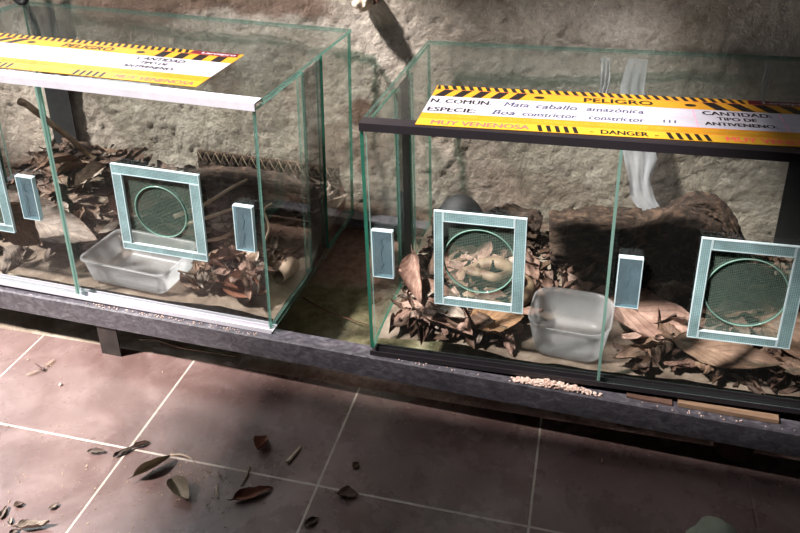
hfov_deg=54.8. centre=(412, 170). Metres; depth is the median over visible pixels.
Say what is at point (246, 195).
dry leaf
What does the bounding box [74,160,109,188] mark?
dry leaf
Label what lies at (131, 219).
dry leaf
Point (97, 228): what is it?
dry leaf
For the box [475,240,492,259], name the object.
dry leaf
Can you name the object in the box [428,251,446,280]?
dry leaf
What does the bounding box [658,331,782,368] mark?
dry leaf
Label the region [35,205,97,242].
dry leaf
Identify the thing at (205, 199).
dry leaf
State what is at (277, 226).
dry leaf
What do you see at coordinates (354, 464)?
dry leaf
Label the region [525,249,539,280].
dry leaf
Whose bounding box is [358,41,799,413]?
terrarium
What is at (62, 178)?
dry leaf
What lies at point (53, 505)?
dry leaf
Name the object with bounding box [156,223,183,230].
dry leaf
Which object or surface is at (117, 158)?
dry leaf
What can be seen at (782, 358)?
dry leaf
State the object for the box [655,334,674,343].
dry leaf
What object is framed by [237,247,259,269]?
dry leaf
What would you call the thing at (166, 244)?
dry leaf
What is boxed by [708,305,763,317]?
dry leaf
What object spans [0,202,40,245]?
dry leaf
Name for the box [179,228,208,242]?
dry leaf
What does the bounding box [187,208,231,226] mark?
twig
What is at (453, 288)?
dry leaf
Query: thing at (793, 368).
dry leaf
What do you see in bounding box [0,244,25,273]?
dry leaf
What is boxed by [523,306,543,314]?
dry leaf
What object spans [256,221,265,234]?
dry leaf
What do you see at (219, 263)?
dry leaf
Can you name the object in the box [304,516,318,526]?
dry leaf
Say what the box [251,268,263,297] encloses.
dry leaf
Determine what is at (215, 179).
bark slab
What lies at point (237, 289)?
dry leaf
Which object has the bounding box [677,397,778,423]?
wood shim
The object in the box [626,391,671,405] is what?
wood shim
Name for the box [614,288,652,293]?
dry leaf
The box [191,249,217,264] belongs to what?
dry leaf
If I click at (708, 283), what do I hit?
dry leaf
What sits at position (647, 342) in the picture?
dry leaf
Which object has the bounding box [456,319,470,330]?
dry leaf
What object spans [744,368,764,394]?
dry leaf
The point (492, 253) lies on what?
dry leaf
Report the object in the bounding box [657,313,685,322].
dry leaf
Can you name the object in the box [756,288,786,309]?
dry leaf
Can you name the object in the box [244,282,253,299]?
dry leaf
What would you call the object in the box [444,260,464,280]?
dry leaf
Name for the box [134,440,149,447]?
dry leaf
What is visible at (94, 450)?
dry leaf
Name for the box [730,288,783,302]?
dry leaf
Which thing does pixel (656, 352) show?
dry leaf
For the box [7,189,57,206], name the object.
dry leaf
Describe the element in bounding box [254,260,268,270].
dry leaf
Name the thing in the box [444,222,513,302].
vent
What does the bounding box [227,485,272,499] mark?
dry leaf
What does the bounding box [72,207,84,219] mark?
dry leaf
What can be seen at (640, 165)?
plastic sheet
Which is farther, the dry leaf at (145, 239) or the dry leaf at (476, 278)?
the dry leaf at (145, 239)
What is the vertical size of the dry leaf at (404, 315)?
0.020 m
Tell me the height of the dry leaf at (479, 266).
0.031 m
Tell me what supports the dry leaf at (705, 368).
on the leaf litter at (547, 284)
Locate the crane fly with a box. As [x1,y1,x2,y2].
[35,363,49,373]
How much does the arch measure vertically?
0.153 m
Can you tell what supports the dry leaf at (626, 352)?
on the leaf litter at (547, 284)
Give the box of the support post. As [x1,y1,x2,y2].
[394,74,411,285]
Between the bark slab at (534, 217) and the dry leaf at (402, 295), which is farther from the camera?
the bark slab at (534, 217)
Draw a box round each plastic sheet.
[599,57,609,92]
[620,59,659,210]
[758,65,772,100]
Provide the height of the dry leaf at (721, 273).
0.019 m
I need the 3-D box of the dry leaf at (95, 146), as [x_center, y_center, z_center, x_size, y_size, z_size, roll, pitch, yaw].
[-0.685,-0.048,1.767,0.087,0.022,0.031,-3,26,-5]
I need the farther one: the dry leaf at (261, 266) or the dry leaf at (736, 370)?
the dry leaf at (261, 266)
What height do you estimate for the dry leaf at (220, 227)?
0.030 m
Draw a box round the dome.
[432,194,487,246]
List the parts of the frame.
rail, leg, rail, rail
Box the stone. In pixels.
[686,516,737,532]
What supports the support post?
attached to the terrarium at (786, 242)
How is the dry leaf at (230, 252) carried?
on the leaf litter at (90, 214)
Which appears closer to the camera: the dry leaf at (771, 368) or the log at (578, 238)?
the dry leaf at (771, 368)
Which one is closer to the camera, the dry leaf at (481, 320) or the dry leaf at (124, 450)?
the dry leaf at (124, 450)
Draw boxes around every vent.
[123,175,196,251]
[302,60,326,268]
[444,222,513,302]
[699,251,793,337]
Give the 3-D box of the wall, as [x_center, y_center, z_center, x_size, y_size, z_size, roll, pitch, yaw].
[-0.113,-0.876,1.342,4.800,2.450,0.042,6,27,12]
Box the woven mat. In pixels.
[197,148,339,195]
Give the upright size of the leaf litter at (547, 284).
0.077 m
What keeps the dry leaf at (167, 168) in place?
on the leaf litter at (90, 214)
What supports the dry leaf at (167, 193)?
on the leaf litter at (90, 214)
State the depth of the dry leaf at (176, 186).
1.74 m
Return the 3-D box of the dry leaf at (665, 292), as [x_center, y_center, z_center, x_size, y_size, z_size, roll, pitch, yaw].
[0.451,0.234,1.370,0.043,0.031,0.098,12,28,23]
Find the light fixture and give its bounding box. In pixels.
[352,0,378,11]
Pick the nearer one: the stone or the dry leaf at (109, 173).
the stone
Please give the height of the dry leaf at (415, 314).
0.028 m
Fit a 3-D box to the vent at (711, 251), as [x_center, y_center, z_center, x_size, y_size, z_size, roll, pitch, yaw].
[0.481,0.177,1.116,0.135,0.162,0.001,5,25,13]
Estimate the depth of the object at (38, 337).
1.23 m
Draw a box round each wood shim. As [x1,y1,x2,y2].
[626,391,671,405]
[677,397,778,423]
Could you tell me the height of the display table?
0.051 m
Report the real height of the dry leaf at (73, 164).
0.037 m
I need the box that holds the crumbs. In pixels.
[509,376,601,396]
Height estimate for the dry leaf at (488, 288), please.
0.036 m
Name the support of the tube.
on the dusty substrate at (126, 271)
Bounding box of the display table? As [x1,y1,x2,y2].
[0,228,799,460]
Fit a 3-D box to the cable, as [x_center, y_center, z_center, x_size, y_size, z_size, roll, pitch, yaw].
[-0.850,-0.506,1.796,0.070,0.189,0.257,6,27,12]
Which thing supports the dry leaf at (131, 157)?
on the leaf litter at (90, 214)
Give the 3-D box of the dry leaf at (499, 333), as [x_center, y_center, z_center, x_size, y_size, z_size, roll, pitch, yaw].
[0.139,0.277,1.309,0.039,0.023,0.012,-2,26,-4]
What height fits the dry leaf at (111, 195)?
0.059 m
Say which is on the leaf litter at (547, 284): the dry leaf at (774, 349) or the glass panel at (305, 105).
the dry leaf at (774, 349)
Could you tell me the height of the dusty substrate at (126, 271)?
0.077 m
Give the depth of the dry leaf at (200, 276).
1.44 m
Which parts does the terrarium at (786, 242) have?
pane, handle, pane, vent frame, sliding door, pane, pane, pane, handle, sliding door, vent frame, corner panel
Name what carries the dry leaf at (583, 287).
on the leaf litter at (547, 284)
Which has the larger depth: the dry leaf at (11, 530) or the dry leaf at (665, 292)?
the dry leaf at (665, 292)
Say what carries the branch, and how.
on the leaf litter at (90, 214)
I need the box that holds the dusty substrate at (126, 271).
[0,165,349,318]
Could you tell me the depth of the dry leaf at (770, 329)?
1.26 m
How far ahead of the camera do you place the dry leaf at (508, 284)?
1.42 m
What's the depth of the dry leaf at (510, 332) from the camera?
1.31 m
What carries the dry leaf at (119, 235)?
on the leaf litter at (90, 214)
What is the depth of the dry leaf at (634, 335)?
1.29 m
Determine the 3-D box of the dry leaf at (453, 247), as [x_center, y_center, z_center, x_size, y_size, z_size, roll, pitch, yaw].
[0.081,0.172,1.495,0.048,0.016,0.108,-2,26,-4]
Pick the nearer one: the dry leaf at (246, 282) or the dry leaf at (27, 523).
the dry leaf at (27, 523)
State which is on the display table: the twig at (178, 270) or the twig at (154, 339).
the twig at (154, 339)
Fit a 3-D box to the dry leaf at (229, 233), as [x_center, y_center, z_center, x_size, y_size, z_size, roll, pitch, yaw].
[-0.400,0.138,1.603,0.085,0.027,0.031,-10,28,-20]
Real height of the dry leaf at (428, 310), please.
0.025 m
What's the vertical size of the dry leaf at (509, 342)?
0.024 m
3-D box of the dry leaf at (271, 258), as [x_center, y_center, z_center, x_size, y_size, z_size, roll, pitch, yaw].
[-0.282,0.176,1.465,0.023,0.027,0.087,2,26,4]
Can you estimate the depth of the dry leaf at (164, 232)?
1.61 m
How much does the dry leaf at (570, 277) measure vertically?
0.023 m
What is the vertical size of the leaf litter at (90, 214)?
0.145 m
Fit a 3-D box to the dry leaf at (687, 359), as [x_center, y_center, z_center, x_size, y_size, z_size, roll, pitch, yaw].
[0.439,0.306,1.247,0.076,0.019,0.030,-1,26,-2]
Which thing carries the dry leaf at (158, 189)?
on the leaf litter at (90, 214)
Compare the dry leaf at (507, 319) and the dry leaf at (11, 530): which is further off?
the dry leaf at (507, 319)
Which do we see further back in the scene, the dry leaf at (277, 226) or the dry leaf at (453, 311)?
the dry leaf at (277, 226)
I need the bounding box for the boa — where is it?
[457,257,535,306]
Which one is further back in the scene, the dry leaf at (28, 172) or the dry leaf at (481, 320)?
the dry leaf at (28, 172)
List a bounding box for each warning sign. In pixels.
[0,33,243,86]
[415,85,799,146]
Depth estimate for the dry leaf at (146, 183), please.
1.72 m
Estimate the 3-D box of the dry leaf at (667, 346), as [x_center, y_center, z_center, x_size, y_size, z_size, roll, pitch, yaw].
[0.419,0.285,1.272,0.019,0.017,0.053,15,30,28]
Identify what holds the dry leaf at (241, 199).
on the leaf litter at (90, 214)
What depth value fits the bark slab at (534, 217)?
1.58 m
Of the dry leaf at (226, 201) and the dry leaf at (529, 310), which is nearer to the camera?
the dry leaf at (529, 310)
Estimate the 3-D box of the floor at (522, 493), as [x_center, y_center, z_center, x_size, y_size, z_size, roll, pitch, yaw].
[-0.661,1.201,-0.236,4.800,0.001,3.828,6,27,12]
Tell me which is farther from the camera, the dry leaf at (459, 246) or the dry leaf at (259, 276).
the dry leaf at (459, 246)
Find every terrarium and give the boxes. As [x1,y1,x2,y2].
[0,1,353,333]
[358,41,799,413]
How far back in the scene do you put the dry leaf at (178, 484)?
1.20 m
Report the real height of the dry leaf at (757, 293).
0.031 m
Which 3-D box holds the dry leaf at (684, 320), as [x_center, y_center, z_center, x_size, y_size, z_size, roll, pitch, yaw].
[0.480,0.255,1.291,0.054,0.037,0.092,16,30,29]
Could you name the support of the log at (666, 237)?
on the leaf litter at (547, 284)
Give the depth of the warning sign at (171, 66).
1.37 m
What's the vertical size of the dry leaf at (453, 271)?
0.038 m
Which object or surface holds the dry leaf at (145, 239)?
on the leaf litter at (90, 214)
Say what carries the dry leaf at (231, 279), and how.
on the leaf litter at (90, 214)
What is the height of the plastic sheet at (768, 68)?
0.082 m
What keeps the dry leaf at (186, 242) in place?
on the leaf litter at (90, 214)
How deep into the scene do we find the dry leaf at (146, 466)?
1.23 m
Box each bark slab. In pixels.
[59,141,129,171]
[186,165,315,207]
[485,203,542,248]
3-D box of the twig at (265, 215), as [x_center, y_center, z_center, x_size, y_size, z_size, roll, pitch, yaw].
[-0.287,0.104,1.520,0.031,0.097,0.014,18,31,32]
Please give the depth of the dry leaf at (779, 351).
1.26 m
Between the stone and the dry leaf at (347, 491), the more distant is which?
the dry leaf at (347, 491)
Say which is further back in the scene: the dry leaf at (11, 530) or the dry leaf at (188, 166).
the dry leaf at (188, 166)
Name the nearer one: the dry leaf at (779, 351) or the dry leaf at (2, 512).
the dry leaf at (2, 512)
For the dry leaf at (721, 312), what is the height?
0.038 m
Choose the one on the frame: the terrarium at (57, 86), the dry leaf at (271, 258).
the terrarium at (57, 86)
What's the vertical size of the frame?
0.111 m
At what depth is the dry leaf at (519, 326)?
1.33 m
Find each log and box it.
[549,205,641,271]
[615,205,745,283]
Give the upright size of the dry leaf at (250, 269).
0.025 m
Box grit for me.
[93,303,794,430]
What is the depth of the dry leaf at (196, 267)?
1.46 m
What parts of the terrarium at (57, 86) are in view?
vent frame, pane, handle, sliding door, corner panel, sliding door, vent frame, pane, pane, pane, handle, pane, pane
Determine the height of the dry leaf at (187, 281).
0.017 m
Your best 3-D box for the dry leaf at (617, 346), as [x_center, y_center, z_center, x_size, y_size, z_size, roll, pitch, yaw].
[0.369,0.304,1.290,0.071,0.019,0.028,8,27,15]
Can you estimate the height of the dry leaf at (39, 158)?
0.040 m
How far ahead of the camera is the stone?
1.10 m
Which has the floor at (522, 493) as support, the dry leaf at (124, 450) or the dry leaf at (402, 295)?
the dry leaf at (124, 450)
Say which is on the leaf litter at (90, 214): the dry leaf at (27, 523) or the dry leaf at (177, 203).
the dry leaf at (177, 203)
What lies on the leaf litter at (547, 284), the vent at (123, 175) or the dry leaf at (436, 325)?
the dry leaf at (436, 325)
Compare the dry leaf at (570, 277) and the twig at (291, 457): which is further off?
the dry leaf at (570, 277)
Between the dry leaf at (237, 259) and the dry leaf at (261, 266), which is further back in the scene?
the dry leaf at (237, 259)
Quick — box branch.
[17,98,96,160]
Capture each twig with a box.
[139,338,234,356]
[170,454,192,459]
[173,179,247,218]
[178,270,211,274]
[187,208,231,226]
[215,486,218,498]
[240,466,250,485]
[263,202,271,241]
[286,446,300,463]
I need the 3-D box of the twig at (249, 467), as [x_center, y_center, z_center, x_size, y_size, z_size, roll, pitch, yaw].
[-0.265,0.485,1.226,0.006,0.004,0.038,4,26,8]
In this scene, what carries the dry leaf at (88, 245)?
on the leaf litter at (90, 214)
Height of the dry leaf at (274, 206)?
0.022 m
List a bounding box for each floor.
[0,328,799,532]
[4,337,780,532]
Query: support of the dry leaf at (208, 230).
on the leaf litter at (90, 214)
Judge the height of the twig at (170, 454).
0.004 m
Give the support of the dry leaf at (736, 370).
on the leaf litter at (547, 284)
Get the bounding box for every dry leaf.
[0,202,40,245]
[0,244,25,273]
[0,505,6,518]
[6,170,41,184]
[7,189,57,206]
[8,519,49,528]
[9,529,18,532]
[14,502,23,506]
[29,151,68,173]
[33,153,86,173]
[35,179,55,193]
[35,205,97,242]
[47,160,88,175]
[48,502,58,509]
[57,173,67,186]
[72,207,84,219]
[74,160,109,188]
[78,241,101,249]
[87,448,104,453]
[92,222,119,235]
[93,222,106,243]
[94,145,130,152]
[98,148,139,164]
[100,179,158,214]
[101,171,150,180]
[102,216,136,227]
[113,445,134,456]
[114,231,155,244]
[115,227,139,243]
[126,145,150,163]
[126,455,170,478]
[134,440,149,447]
[139,167,177,183]
[139,233,154,241]
[140,180,153,188]
[147,180,165,208]
[151,231,174,242]
[154,243,179,253]
[155,200,184,217]
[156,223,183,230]
[160,189,183,201]
[167,475,188,498]
[172,182,184,195]
[174,240,190,248]
[175,182,215,207]
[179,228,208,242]
[179,272,199,290]
[183,161,197,197]
[183,221,220,237]
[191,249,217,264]
[193,262,205,280]
[196,266,208,288]
[203,259,228,268]
[207,222,233,231]
[207,229,234,241]
[210,267,230,274]
[212,245,246,260]
[214,198,229,210]
[216,270,265,297]
[220,246,239,263]
[227,195,258,212]
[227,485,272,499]
[229,268,240,283]
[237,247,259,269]
[238,253,256,280]
[239,190,258,212]
[241,263,250,290]
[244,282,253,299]
[246,251,258,264]
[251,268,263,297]
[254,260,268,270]
[254,265,276,273]
[254,435,268,449]
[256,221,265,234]
[258,254,273,276]
[259,203,284,209]
[264,259,286,275]
[266,220,297,231]
[269,185,287,191]
[281,192,305,196]
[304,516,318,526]
[334,180,345,221]
[335,485,358,497]
[352,462,358,468]
[390,308,414,327]
[393,293,413,301]
[397,300,421,308]
[398,245,421,303]
[405,289,433,297]
[406,278,472,335]
[409,310,420,319]
[419,291,436,325]
[420,291,471,316]
[426,246,464,261]
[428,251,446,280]
[431,310,441,328]
[438,305,466,318]
[441,309,495,329]
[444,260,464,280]
[444,269,467,287]
[446,244,466,268]
[451,284,459,296]
[452,244,476,254]
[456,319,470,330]
[463,287,511,309]
[464,254,477,266]
[465,252,476,260]
[468,259,492,287]
[468,277,502,287]
[470,299,523,332]
[474,330,483,343]
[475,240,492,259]
[482,251,512,262]
[483,322,530,336]
[484,328,504,337]
[485,281,511,287]
[502,330,512,346]
[504,329,514,355]
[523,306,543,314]
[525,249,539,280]
[534,289,548,295]
[554,282,600,295]
[562,271,574,289]
[563,270,589,290]
[573,261,596,277]
[583,285,612,304]
[592,291,699,338]
[609,347,653,359]
[612,342,631,350]
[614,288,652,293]
[621,332,648,339]
[631,337,663,347]
[651,345,661,364]
[653,280,692,294]
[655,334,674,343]
[656,281,677,302]
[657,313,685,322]
[658,309,684,346]
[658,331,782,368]
[661,332,674,352]
[663,356,696,367]
[669,313,708,329]
[679,318,717,330]
[695,359,714,374]
[701,368,727,376]
[705,281,736,296]
[706,270,729,292]
[708,299,754,315]
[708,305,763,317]
[716,305,752,346]
[728,368,750,372]
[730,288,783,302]
[743,291,799,316]
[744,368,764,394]
[747,310,799,358]
[751,326,781,354]
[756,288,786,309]
[762,347,793,361]
[763,324,777,333]
[763,363,780,375]
[764,346,799,374]
[767,348,779,357]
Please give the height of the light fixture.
0.047 m
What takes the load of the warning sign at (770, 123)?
on the terrarium at (786, 242)
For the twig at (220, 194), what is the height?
0.069 m
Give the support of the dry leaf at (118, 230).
on the leaf litter at (90, 214)
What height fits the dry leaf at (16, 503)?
0.005 m
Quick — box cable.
[13,0,28,5]
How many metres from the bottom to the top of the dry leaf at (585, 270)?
0.031 m
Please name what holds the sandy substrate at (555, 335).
in the terrarium at (786, 242)
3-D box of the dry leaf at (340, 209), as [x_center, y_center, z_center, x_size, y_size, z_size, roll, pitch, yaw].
[-0.169,0.070,1.747,0.033,0.088,0.044,16,30,29]
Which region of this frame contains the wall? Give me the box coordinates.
[0,0,799,242]
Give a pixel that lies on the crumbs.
(546, 382)
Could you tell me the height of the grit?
0.002 m
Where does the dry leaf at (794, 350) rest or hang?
on the leaf litter at (547, 284)
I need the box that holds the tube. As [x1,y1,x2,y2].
[271,257,298,283]
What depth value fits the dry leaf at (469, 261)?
1.50 m
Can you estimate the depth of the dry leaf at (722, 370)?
1.23 m
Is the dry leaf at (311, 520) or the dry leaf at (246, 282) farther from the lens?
the dry leaf at (246, 282)
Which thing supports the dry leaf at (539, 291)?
on the leaf litter at (547, 284)
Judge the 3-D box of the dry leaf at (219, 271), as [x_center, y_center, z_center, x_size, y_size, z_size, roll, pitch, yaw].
[-0.355,0.185,1.435,0.024,0.014,0.052,15,30,28]
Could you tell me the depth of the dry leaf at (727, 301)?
1.33 m
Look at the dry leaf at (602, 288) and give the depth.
1.42 m
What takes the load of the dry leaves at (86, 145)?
on the leaf litter at (90, 214)
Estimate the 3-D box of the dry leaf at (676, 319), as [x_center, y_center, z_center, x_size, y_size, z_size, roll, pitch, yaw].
[0.457,0.257,1.308,0.093,0.035,0.026,22,33,37]
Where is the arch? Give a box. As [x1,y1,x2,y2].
[665,191,751,258]
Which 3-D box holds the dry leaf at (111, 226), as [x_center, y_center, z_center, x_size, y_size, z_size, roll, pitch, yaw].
[-0.654,0.123,1.613,0.092,0.018,0.041,-17,31,-31]
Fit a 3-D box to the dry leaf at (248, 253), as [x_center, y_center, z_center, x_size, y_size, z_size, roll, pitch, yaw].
[-0.308,0.164,1.493,0.027,0.041,0.063,-14,29,-26]
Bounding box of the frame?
[0,169,799,457]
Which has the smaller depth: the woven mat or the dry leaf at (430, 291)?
the dry leaf at (430, 291)
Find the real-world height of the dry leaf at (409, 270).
0.054 m
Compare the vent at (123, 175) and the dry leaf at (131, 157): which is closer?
the vent at (123, 175)
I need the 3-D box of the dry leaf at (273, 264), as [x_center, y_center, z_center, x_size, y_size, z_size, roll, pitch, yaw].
[-0.280,0.189,1.489,0.078,0.022,0.033,-13,29,-24]
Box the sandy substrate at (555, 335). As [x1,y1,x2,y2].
[379,222,799,396]
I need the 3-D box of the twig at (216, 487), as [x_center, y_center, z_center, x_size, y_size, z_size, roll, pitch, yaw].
[-0.304,0.499,1.198,0.005,0.005,0.024,-7,27,-14]
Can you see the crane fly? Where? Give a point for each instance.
(42, 368)
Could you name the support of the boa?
on the leaf litter at (547, 284)
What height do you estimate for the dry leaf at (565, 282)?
0.028 m
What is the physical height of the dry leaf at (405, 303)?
0.019 m
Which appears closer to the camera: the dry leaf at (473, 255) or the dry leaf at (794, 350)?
the dry leaf at (794, 350)
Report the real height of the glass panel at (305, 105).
0.409 m
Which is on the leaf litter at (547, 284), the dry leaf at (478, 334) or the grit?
the dry leaf at (478, 334)
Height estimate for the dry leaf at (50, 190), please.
0.018 m
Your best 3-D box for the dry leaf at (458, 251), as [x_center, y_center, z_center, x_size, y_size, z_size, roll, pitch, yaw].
[0.064,0.165,1.512,0.076,0.037,0.029,-3,26,-6]
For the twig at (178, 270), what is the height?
0.014 m
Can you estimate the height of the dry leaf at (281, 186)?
0.039 m
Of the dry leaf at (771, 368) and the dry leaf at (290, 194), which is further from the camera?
the dry leaf at (290, 194)
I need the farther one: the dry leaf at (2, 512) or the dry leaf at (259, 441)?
the dry leaf at (259, 441)
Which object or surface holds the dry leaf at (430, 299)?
on the leaf litter at (547, 284)
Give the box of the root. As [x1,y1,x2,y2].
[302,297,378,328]
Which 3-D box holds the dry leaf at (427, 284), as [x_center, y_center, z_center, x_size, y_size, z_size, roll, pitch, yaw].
[0.037,0.231,1.333,0.169,0.049,0.069,23,34,39]
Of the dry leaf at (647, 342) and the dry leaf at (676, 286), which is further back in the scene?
the dry leaf at (676, 286)
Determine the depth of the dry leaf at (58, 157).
1.69 m
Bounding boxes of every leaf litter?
[0,137,337,297]
[389,217,799,393]
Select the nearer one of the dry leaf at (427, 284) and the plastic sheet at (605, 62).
the dry leaf at (427, 284)
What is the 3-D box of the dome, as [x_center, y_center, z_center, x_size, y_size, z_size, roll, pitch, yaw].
[0.101,0.100,1.621,0.124,0.106,0.100,4,26,7]
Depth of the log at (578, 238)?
1.48 m
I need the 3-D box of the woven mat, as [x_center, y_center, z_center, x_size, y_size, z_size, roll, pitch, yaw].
[-0.332,0.009,1.760,0.345,0.098,0.015,7,26,13]
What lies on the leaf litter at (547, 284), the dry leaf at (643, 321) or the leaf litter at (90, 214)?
the dry leaf at (643, 321)
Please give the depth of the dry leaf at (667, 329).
1.30 m

